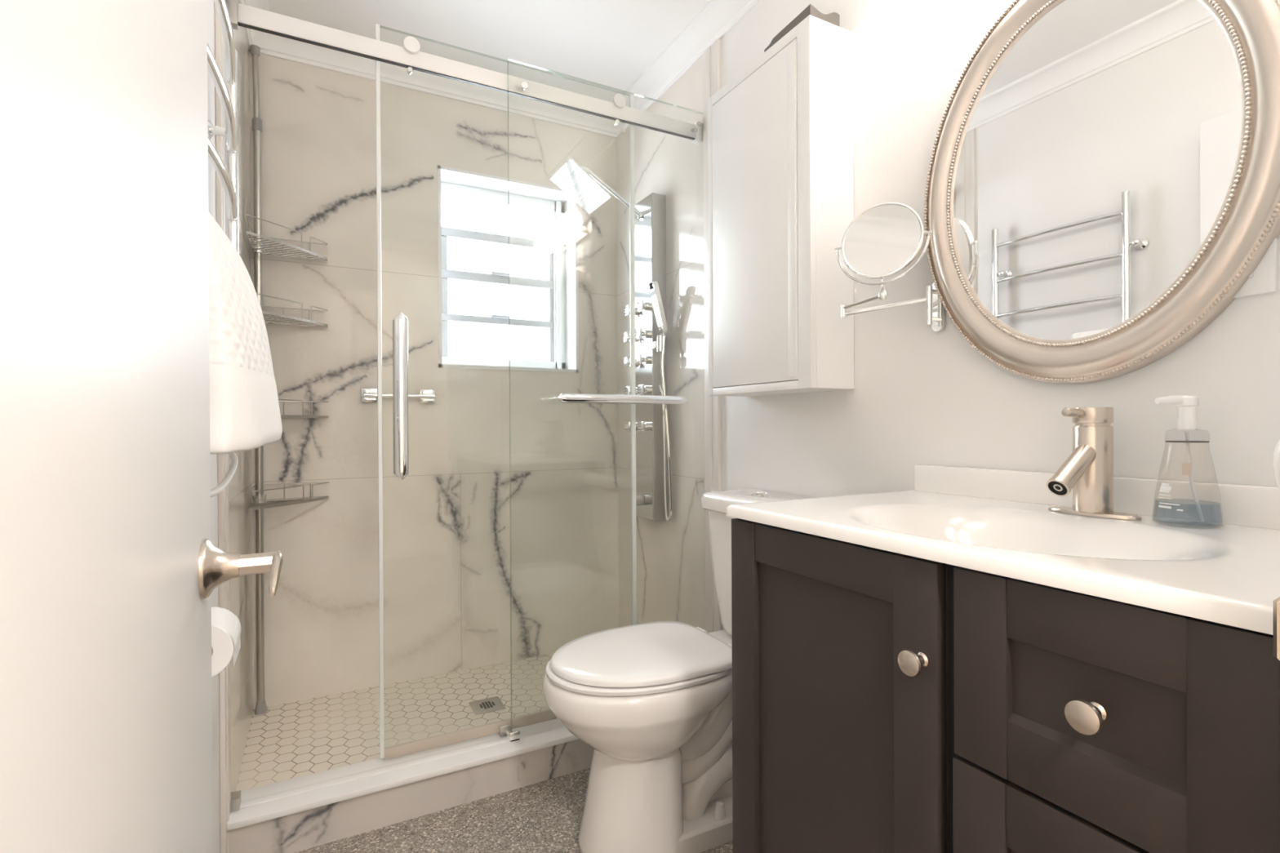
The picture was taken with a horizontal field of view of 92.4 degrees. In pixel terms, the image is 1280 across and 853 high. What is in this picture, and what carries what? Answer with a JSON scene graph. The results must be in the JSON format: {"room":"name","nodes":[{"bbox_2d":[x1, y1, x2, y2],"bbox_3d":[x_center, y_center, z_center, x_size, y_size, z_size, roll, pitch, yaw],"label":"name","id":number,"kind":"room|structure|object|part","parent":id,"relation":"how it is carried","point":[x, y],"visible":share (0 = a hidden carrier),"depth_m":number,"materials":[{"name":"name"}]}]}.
{"room":"bathroom","nodes":[
{"label":"bathroom","id":0,"kind":"room"},
{"bbox_2d":[207,0,253,852],"bbox_3d":[-0.851,-0.159,1.080,0.104,2.420,2.575,0,0,-28],"label":"wall","id":1,"kind":"structure","parent":0,"point":[240,519],"depth_m":1.76,"materials":[{"name":"white paint"}]},
{"bbox_2d":[214,2,231,852],"bbox_3d":[-0.979,-0.117,1.438,0.012,2.335,0.087,0,0,-28],"label":"trim","id":2,"kind":"structure","parent":1,"relation":"attached to","point":[223,459],"depth_m":1.40,"materials":[{"name":"white paint"}]},
{"bbox_2d":[207,0,239,497],"bbox_3d":[-0.744,-0.352,1.060,0.077,0.918,0.599,0,0,-28],"label":"towel rack","id":3,"kind":"object","parent":1,"relation":"attached to","point":[226,86],"visible":0.34,"depth_m":1.19,"materials":[{"name":"silver metal"}]},
{"bbox_3d":[-0.670,0.028,0.941,0.040,0.157,0.325,0,0,-21],"label":"power cord","id":4,"kind":"part","parent":3,"relation":"part of","materials":[{"name":"white plastic"}]},
{"bbox_3d":[-0.875,-0.410,1.315,0.025,0.801,0.025,0,0,-28],"label":"post","id":5,"kind":"part","parent":3,"relation":"part of","materials":[{"name":"silver metal"}]},
{"bbox_2d":[208,211,282,453],"bbox_3d":[-0.638,-0.149,0.953,0.134,0.373,0.299,0,0,-28],"label":"hand towel","id":6,"kind":"object","parent":3,"relation":"hanging from","point":[245,415],"visible":0.56,"depth_m":0.88,"materials":[{"name":"white fabric"}]},
{"bbox_2d":[240,0,269,50],"bbox_3d":[-0.774,-1.327,1.098,0.070,0.085,2.295,0,0,-28],"label":"trim","id":7,"kind":"structure","parent":1,"relation":"attached to","point":[261,4],"depth_m":1.98,"materials":[{"name":"white paint"}]},
{"bbox_2d":[225,0,702,144],"bbox_3d":[-0.403,-1.021,1.824,1.392,0.064,0.027,0,0,-28],"label":"sliding rail","id":8,"kind":"object","parent":1,"relation":"attached to","point":[241,15],"visible":0.87,"depth_m":1.74,"materials":[{"name":"silver metal"}]},
{"bbox_2d":[375,23,636,759],"bbox_3d":[-0.367,-0.094,1.867,0.795,2.019,0.077,0,0,-28],"label":"door","id":9,"kind":"structure","parent":8,"relation":"hanging from","point":[400,322],"depth_m":1.69,"materials":[{"name":"clear glass"}]},
{"bbox_3d":[-0.681,-0.083,1.734,0.032,0.459,0.018,0,0,-28],"label":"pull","id":10,"kind":"part","parent":9,"relation":"part of","materials":[{"name":"silver metal"}]},
{"bbox_3d":[-0.655,-0.083,1.684,0.035,0.459,0.020,0,0,-28],"label":"pull handle","id":11,"kind":"part","parent":9,"relation":"part of","materials":[{"name":"silver metal"}]},
{"bbox_3d":[-0.695,0.334,0.950,0.052,0.040,0.160,0,0,-28],"label":"paper holder","id":12,"kind":"object","parent":1,"relation":"attached to","visible":0},
{"bbox_2d":[211,607,240,677],"bbox_3d":[-0.671,0.334,0.946,0.084,0.084,0.101,0,0,-28],"label":"toilet paper roll","id":13,"kind":"object","parent":12,"relation":"on","point":[225,625],"visible":0.38,"depth_m":0.92,"materials":[{"name":"white paper"}]},
{"bbox_2d":[235,653,554,791],"bbox_3d":[-0.558,1.007,2.142,1.400,0.080,0.650,0,0,-28],"label":"floor","id":14,"kind":"structure","parent":0,"point":[304,737],"depth_m":2.04,"materials":[{"name":"tile"}]},
{"bbox_2d":[245,44,328,715],"bbox_3d":[-1.163,-0.157,2.037,0.234,2.252,0.241,0,0,-28],"label":"caddy","id":15,"kind":"object","parent":14,"relation":"on","point":[260,503],"visible":0.82,"depth_m":2.07,"materials":[{"name":"silver metal"}]},
{"bbox_2d":[245,213,328,261],"bbox_3d":[-1.165,-0.619,2.036,0.234,0.066,0.241,0,0,-28],"label":"basket","id":16,"kind":"object","parent":15,"relation":"on","point":[257,246],"depth_m":2.06,"materials":[{"name":"silver metal"}]},
{"bbox_2d":[247,481,328,511],"bbox_3d":[-1.161,0.231,2.038,0.234,0.066,0.241,0,0,-28],"label":"basket","id":17,"kind":"object","parent":15,"relation":"on","point":[260,500],"depth_m":2.07,"materials":[{"name":"silver metal"}]},
{"bbox_2d":[256,293,328,327],"bbox_3d":[-1.164,-0.382,2.037,0.234,0.066,0.241,0,0,-28],"label":"basket","id":18,"kind":"object","parent":15,"relation":"on","point":[309,322],"depth_m":2.08,"materials":[{"name":"silver metal"}]},
{"bbox_2d":[278,399,328,418],"bbox_3d":[-1.162,-0.056,2.038,0.234,0.066,0.241,0,0,-28],"label":"basket","id":19,"kind":"object","parent":15,"relation":"on","point":[291,416],"depth_m":2.10,"materials":[{"name":"silver metal"}]},
{"bbox_2d":[468,696,506,715],"bbox_3d":[-0.528,0.965,2.121,0.103,0.004,0.102,0,0,-28],"label":"floor drain","id":20,"kind":"object","parent":14,"relation":"on","point":[495,704],"visible":1,"depth_m":2.12,"materials":[{"name":"silver metal"}]},
{"bbox_2d":[248,51,618,709],"bbox_3d":[-0.754,-0.164,2.499,1.600,2.420,0.156,0,0,-28],"label":"wall","id":21,"kind":"structure","parent":0,"point":[500,534],"depth_m":2.35,"materials":[{"name":"beige tile"}]},
{"bbox_2d":[360,388,435,403],"bbox_3d":[-0.904,-0.116,2.306,0.261,0.051,0.036,0,0,-28],"label":"wall bar","id":22,"kind":"object","parent":21,"relation":"attached to","point":[367,395],"visible":0.96,"depth_m":2.28,"materials":[{"name":"silver metal"}]},
{"bbox_3d":[-0.898,-0.115,2.298,0.247,0.017,0.017,0,0,-28],"label":"rod","id":23,"kind":"part","parent":22,"relation":"part of","materials":[{"name":"silver metal"}]},
{"bbox_2d":[248,31,617,137],"bbox_3d":[-0.705,-1.331,2.392,1.400,0.085,0.070,0,0,-28],"label":"trim","id":24,"kind":"structure","parent":21,"relation":"attached to","point":[271,45],"depth_m":2.35,"materials":[{"name":"white paint"}]},
{"bbox_2d":[437,164,578,373],"bbox_3d":[-0.579,-0.625,2.621,0.585,0.786,0.224,0,0,-28],"label":"window","id":25,"kind":"structure","parent":21,"relation":"in","point":[456,185],"depth_m":2.66,"materials":[{"name":"white plastic"}]},
{"bbox_3d":[-0.616,-0.807,2.654,0.492,0.038,0.050,0,0,-28],"label":"sash rail","id":26,"kind":"part","parent":25,"relation":"part of","materials":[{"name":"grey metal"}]},
{"bbox_3d":[-0.611,-0.458,2.648,0.492,0.038,0.065,0,0,-28],"label":"sash rail","id":27,"kind":"part","parent":25,"relation":"part of","materials":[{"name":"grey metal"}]},
{"bbox_3d":[-0.612,-0.637,2.648,0.492,0.046,0.065,0,0,-28],"label":"sash rail","id":28,"kind":"part","parent":25,"relation":"part of","materials":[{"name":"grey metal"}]},
{"bbox_2d":[267,0,709,102],"bbox_3d":[0.006,-1.412,0.614,2.600,0.080,4.280,0,0,-28],"label":"ceiling","id":29,"kind":"structure","parent":0,"point":[597,49],"depth_m":2.12,"materials":[{"name":"white paint"}]},
{"bbox_2d":[295,768,733,852],"bbox_3d":[0.236,1.078,0.209,2.600,0.060,3.350,0,0,-28],"label":"floor","id":30,"kind":"structure","parent":0,"point":[545,816],"depth_m":1.59,"materials":[{"name":"stone"}]},
{"bbox_2d":[226,718,593,852],"bbox_3d":[-0.388,0.972,1.818,1.400,0.150,0.146,0,0,-28],"label":"shower curb","id":31,"kind":"object","parent":30,"relation":"on","point":[295,815],"visible":0.68,"depth_m":1.63,"materials":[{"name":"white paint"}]},
{"bbox_2d":[497,723,519,742],"bbox_3d":[-0.393,0.911,1.832,0.048,0.030,0.077,0,0,-28],"label":"guide","id":32,"kind":"object","parent":31,"relation":"on","point":[504,730],"visible":0.88,"depth_m":1.82,"materials":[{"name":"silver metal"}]},
{"bbox_2d":[519,80,701,404],"bbox_3d":[-0.070,-0.080,1.954,0.692,2.008,0.068,0,0,-28],"label":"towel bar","id":33,"kind":"object","parent":31,"relation":"on","point":[562,397],"visible":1,"depth_m":1.92,"materials":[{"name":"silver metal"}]},
{"bbox_2d":[542,488,818,852],"bbox_3d":[0.104,0.616,1.595,0.718,0.858,0.406,0,0,-28],"label":"toilet","id":34,"kind":"object","parent":30,"relation":"on","point":[652,701],"visible":0.78,"depth_m":1.46,"materials":[{"name":"white ceramic"}]},
{"bbox_3d":[-0.005,0.590,1.549,0.470,0.015,0.374,0,0,-28],"label":"seat","id":35,"kind":"part","parent":34,"relation":"part of","materials":[{"name":"white plastic"}]},
{"bbox_3d":[-0.003,0.570,1.550,0.451,0.022,0.366,0,0,-28],"label":"lid","id":36,"kind":"part","parent":34,"relation":"part of","materials":[{"name":"white plastic"}]},
{"bbox_3d":[0.342,0.419,1.701,0.187,0.358,0.340,0,0,-28],"label":"tank","id":37,"kind":"part","parent":34,"relation":"part of","materials":[{"name":"white ceramic"}]},
{"bbox_3d":[0.337,0.216,1.699,0.205,0.050,0.372,0,0,-28],"label":"tank lid","id":38,"kind":"part","parent":34,"relation":"part of","materials":[{"name":"white ceramic"}]},
{"bbox_2d":[731,518,1279,852],"bbox_3d":[0.556,0.606,0.933,0.541,0.878,0.740,0,0,-28],"label":"vanity cabinet","id":39,"kind":"object","parent":30,"relation":"on","point":[883,701],"visible":0.92,"depth_m":0.72,"materials":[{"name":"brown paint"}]},
{"bbox_3d":[0.280,0.589,0.961,0.018,0.834,0.430,0,0,-28],"label":"door","id":40,"kind":"part","parent":39,"relation":"part of","materials":[{"name":"grey paint"}]},
{"bbox_3d":[0.348,0.298,0.777,0.032,0.033,0.033,0,0,-28],"label":"knob","id":41,"kind":"part","parent":39,"relation":"part of","materials":[{"name":"silver metal"}]},
{"bbox_2d":[725,464,1279,635],"bbox_3d":[0.565,0.173,0.939,0.519,0.174,0.747,0,0,-28],"label":"countertop","id":42,"kind":"structure","parent":39,"relation":"on","point":[996,522],"depth_m":0.89,"materials":[{"name":"white stone"}]},
{"bbox_2d":[1046,407,1142,519],"bbox_3d":[0.706,0.056,0.996,0.134,0.174,0.119,0,0,1],"label":"faucet","id":43,"kind":"object","parent":42,"relation":"on","point":[1088,470],"visible":1,"depth_m":0.97,"materials":[{"name":"silver metal"}]},
{"bbox_3d":[0.685,0.068,0.971,0.100,0.082,0.034,0,0,-28],"label":"spout","id":44,"kind":"part","parent":43,"relation":"part of","materials":[{"name":"silver metal"}]},
{"bbox_3d":[0.697,-0.021,0.981,0.052,0.017,0.014,0,0,-24],"label":"lever","id":45,"kind":"part","parent":43,"relation":"part of","materials":[{"name":"silver metal"}]},
{"bbox_3d":[0.734,0.140,0.996,0.048,0.006,0.134,0,0,-28],"label":"plate","id":46,"kind":"part","parent":43,"relation":"part of","materials":[{"name":"silver metal"}]},
{"bbox_2d":[1151,395,1224,528],"bbox_3d":[0.799,0.049,0.896,0.080,0.188,0.079,0,0,-28],"label":"soap dispenser","id":47,"kind":"object","parent":42,"relation":"on","point":[1186,420],"visible":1,"depth_m":0.89,"materials":[{"name":"clear plastic"},{"name":"clear liquid soap"},{"name":"white plastic"}]},
{"bbox_2d":[1158,483,1182,511],"bbox_3d":[0.766,0.102,0.886,0.006,0.037,0.033,0,0,-10],"label":"print","id":48,"kind":"object","parent":47,"relation":"on","point":[1163,487],"depth_m":0.89,"materials":[{"name":"white"}]},
{"bbox_2d":[1151,443,1224,528],"bbox_3d":[0.799,0.082,0.897,0.079,0.121,0.079,0,0,-28],"label":"bottle","id":49,"kind":"object","parent":47,"relation":"on","point":[1186,467],"depth_m":0.89,"materials":[{"name":"clear plastic"}]},
{"bbox_3d":[0.457,0.550,0.626,0.018,0.292,0.288,0,0,-28],"label":"drawer","id":50,"kind":"part","parent":39,"relation":"part of","materials":[{"name":"grey paint"}]},
{"bbox_3d":[0.440,0.283,0.602,0.032,0.033,0.033,0,0,-28],"label":"knob","id":51,"kind":"part","parent":39,"relation":"part of","materials":[{"name":"silver metal"}]},
{"bbox_3d":[0.456,0.284,0.624,0.018,0.227,0.286,0,0,-28],"label":"drawer","id":52,"kind":"part","parent":39,"relation":"part of","materials":[{"name":"grey paint"}]},
{"bbox_2d":[616,0,1279,630],"bbox_3d":[0.472,-0.167,1.778,0.104,2.420,2.575,0,0,-28],"label":"wall","id":53,"kind":"structure","parent":0,"point":[921,394],"depth_m":1.45,"materials":[{"name":"white paint"}]},
{"bbox_2d":[551,157,666,520],"bbox_3d":[-0.108,-0.304,2.331,0.404,1.332,0.239,0,0,-28],"label":"shower panel","id":54,"kind":"object","parent":53,"relation":"attached to","point":[579,182],"visible":0.93,"depth_m":2.36,"materials":[{"name":"silver metal"}]},
{"bbox_3d":[-0.113,-0.891,2.348,0.284,0.158,0.040,0,0,-32],"label":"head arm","id":55,"kind":"part","parent":54,"relation":"part of","materials":[{"name":"silver metal"}]},
{"bbox_3d":[-0.042,-0.257,2.459,0.044,0.040,0.034,0,0,-28],"label":"control knob","id":56,"kind":"part","parent":54,"relation":"part of","materials":[{"name":"silver metal"}]},
{"bbox_3d":[-0.042,-0.357,2.459,0.044,0.040,0.034,0,0,-28],"label":"control knob","id":57,"kind":"part","parent":54,"relation":"part of","materials":[{"name":"silver metal"}]},
{"bbox_3d":[-0.009,0.288,2.409,0.039,0.040,0.040,0,0,-28],"label":"tub spout","id":58,"kind":"part","parent":54,"relation":"part of","materials":[{"name":"silver metal"}]},
{"bbox_3d":[0.011,-0.257,2.361,0.044,0.040,0.034,0,0,-28],"label":"control knob","id":59,"kind":"part","parent":54,"relation":"part of","materials":[{"name":"silver metal"}]},
{"bbox_3d":[0.010,-0.357,2.360,0.044,0.040,0.034,0,0,-28],"label":"control knob","id":60,"kind":"part","parent":54,"relation":"part of","materials":[{"name":"silver metal"}]},
{"bbox_3d":[0.005,-0.266,2.420,0.003,1.245,0.181,0,0,-28],"label":"plate","id":61,"kind":"part","parent":54,"relation":"part of","materials":[{"name":"silver metal"}]},
{"bbox_2d":[648,281,672,521],"bbox_3d":[0.071,-0.089,2.314,0.083,0.900,0.072,0,0,-28],"label":"shower","id":62,"kind":"object","parent":54,"relation":"attached to","point":[654,289],"visible":0.94,"depth_m":2.30,"materials":[{"name":"silver metal"}]},
{"bbox_2d":[613,0,760,137],"bbox_3d":[0.402,-1.334,1.718,0.070,0.085,2.295,0,0,-28],"label":"trim","id":63,"kind":"structure","parent":53,"relation":"attached to","point":[716,18],"depth_m":2.17,"materials":[{"name":"white paint"}]},
{"bbox_2d":[702,39,723,632],"bbox_3d":[0.248,-0.125,2.085,0.014,2.335,0.087,0,0,-28],"label":"trim","id":64,"kind":"structure","parent":53,"relation":"attached to","point":[711,55],"depth_m":2.09,"materials":[{"name":"white paint"}]},
{"bbox_2d":[707,14,853,396],"bbox_3d":[0.371,-0.543,1.701,0.148,0.898,0.435,0,0,-28],"label":"upper cabinet","id":65,"kind":"object","parent":53,"relation":"attached to","point":[780,180],"visible":1,"depth_m":1.56,"materials":[{"name":"white paint"}]},
{"bbox_3d":[0.310,-0.538,1.682,0.018,0.844,0.365,0,0,-28],"label":"door","id":66,"kind":"part","parent":65,"relation":"part of","materials":[{"name":"white paint"}]},
{"bbox_3d":[0.379,-0.532,1.532,0.004,0.818,0.028,0,0,-28],"label":"finger pull","id":67,"kind":"part","parent":65,"relation":"part of","materials":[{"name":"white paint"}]},
{"bbox_2d":[764,4,839,52],"bbox_3d":[0.414,-1.010,1.580,0.098,0.035,0.171,0,0,-28],"label":"fabric bundle","id":68,"kind":"object","parent":65,"relation":"on","point":[833,18],"visible":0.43,"depth_m":1.52,"materials":[{"name":"grey fabric"}]},
{"bbox_2d":[834,202,944,331],"bbox_3d":[0.537,-0.341,1.323,0.220,0.271,0.120,0,0,24],"label":"makeup mirror","id":69,"kind":"object","parent":53,"relation":"attached to","point":[884,239],"visible":0.98,"depth_m":1.30,"materials":[{"name":"silver metal"}]},
{"bbox_3d":[0.493,-0.275,1.357,0.009,0.015,0.120,0,0,-23],"label":"arm","id":70,"kind":"part","parent":69,"relation":"part of","materials":[{"name":"silver metal"}]},
{"bbox_3d":[0.545,-0.267,1.367,0.178,0.025,0.009,0,0,31],"label":"arm","id":71,"kind":"part","parent":69,"relation":"part of","materials":[{"name":"silver metal"}]},
{"bbox_3d":[0.631,-0.260,1.324,0.032,0.083,0.013,0,0,-28],"label":"swivel post","id":72,"kind":"part","parent":69,"relation":"part of","materials":[{"name":"silver metal"}]},
{"bbox_3d":[0.645,-0.260,1.327,0.009,0.109,0.026,0,0,-28],"label":"wall plate","id":73,"kind":"part","parent":69,"relation":"part of","materials":[{"name":"silver metal"}]},
{"bbox_2d":[914,464,1279,529],"bbox_3d":[0.790,0.114,1.049,0.018,0.060,0.732,0,0,-28],"label":"backsplash","id":74,"kind":"structure","parent":53,"relation":"attached to","point":[1246,505],"depth_m":1.00,"materials":[{"name":"white stone"}]},
{"bbox_2d":[924,0,1279,383],"bbox_3d":[0.762,-0.454,1.080,0.038,0.756,0.589,0,0,-28],"label":"wall mirror","id":75,"kind":"object","parent":53,"relation":"attached to","point":[1103,183],"visible":1,"depth_m":1.03,"materials":[{"name":"white mirror"}]},
{"bbox_2d":[1233,237,1276,297],"bbox_3d":[0.875,-0.248,0.897,0.012,0.118,0.080,0,0,-28],"label":"wall outlet","id":76,"kind":"object","parent":53,"relation":"attached to","point":[1263,280],"visible":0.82,"depth_m":0.87,"materials":[{"name":"white paint"}]},
{"bbox_3d":[0.383,-0.163,0.343,1.600,2.420,0.120,0,0,-28],"label":"wall","id":77,"kind":"structure","parent":0,"visible":0},
{"bbox_2d":[0,0,283,852],"bbox_3d":[-0.314,0.049,0.400,0.112,1.978,0.769,0,0,-28],"label":"door","id":78,"kind":"structure","parent":77,"relation":"in","point":[111,567],"depth_m":0.37,"materials":[{"name":"white paint"}]},
{"bbox_3d":[-0.469,0.157,0.687,0.034,0.066,0.066,0,0,-28],"label":"handle","id":79,"kind":"part","parent":78,"relation":"part of","materials":[{"name":"silver metal"}]},
{"bbox_3d":[-0.407,0.164,0.683,0.011,0.040,0.057,0,0,-24],"label":"lever","id":80,"kind":"part","parent":78,"relation":"part of","materials":[{"name":"silver metal"}]},
{"bbox_2d":[1272,596,1279,662],"bbox_3d":[0.502,0.151,0.448,0.015,0.070,0.054,0,0,-43],"label":"strike plate","id":81,"kind":"object","parent":77,"relation":"attached to","point":[1276,603],"visible":1,"depth_m":0.46,"materials":[{"name":"silver metal"}]},
{"bbox_2d":[1272,437,1279,489],"bbox_3d":[0.524,0.030,0.491,0.038,0.057,0.023,0,0,-28],"label":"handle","id":82,"kind":"object","parent":77,"relation":"attached to","point":[1276,457],"visible":1,"depth_m":0.49,"materials":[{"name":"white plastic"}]}
]}

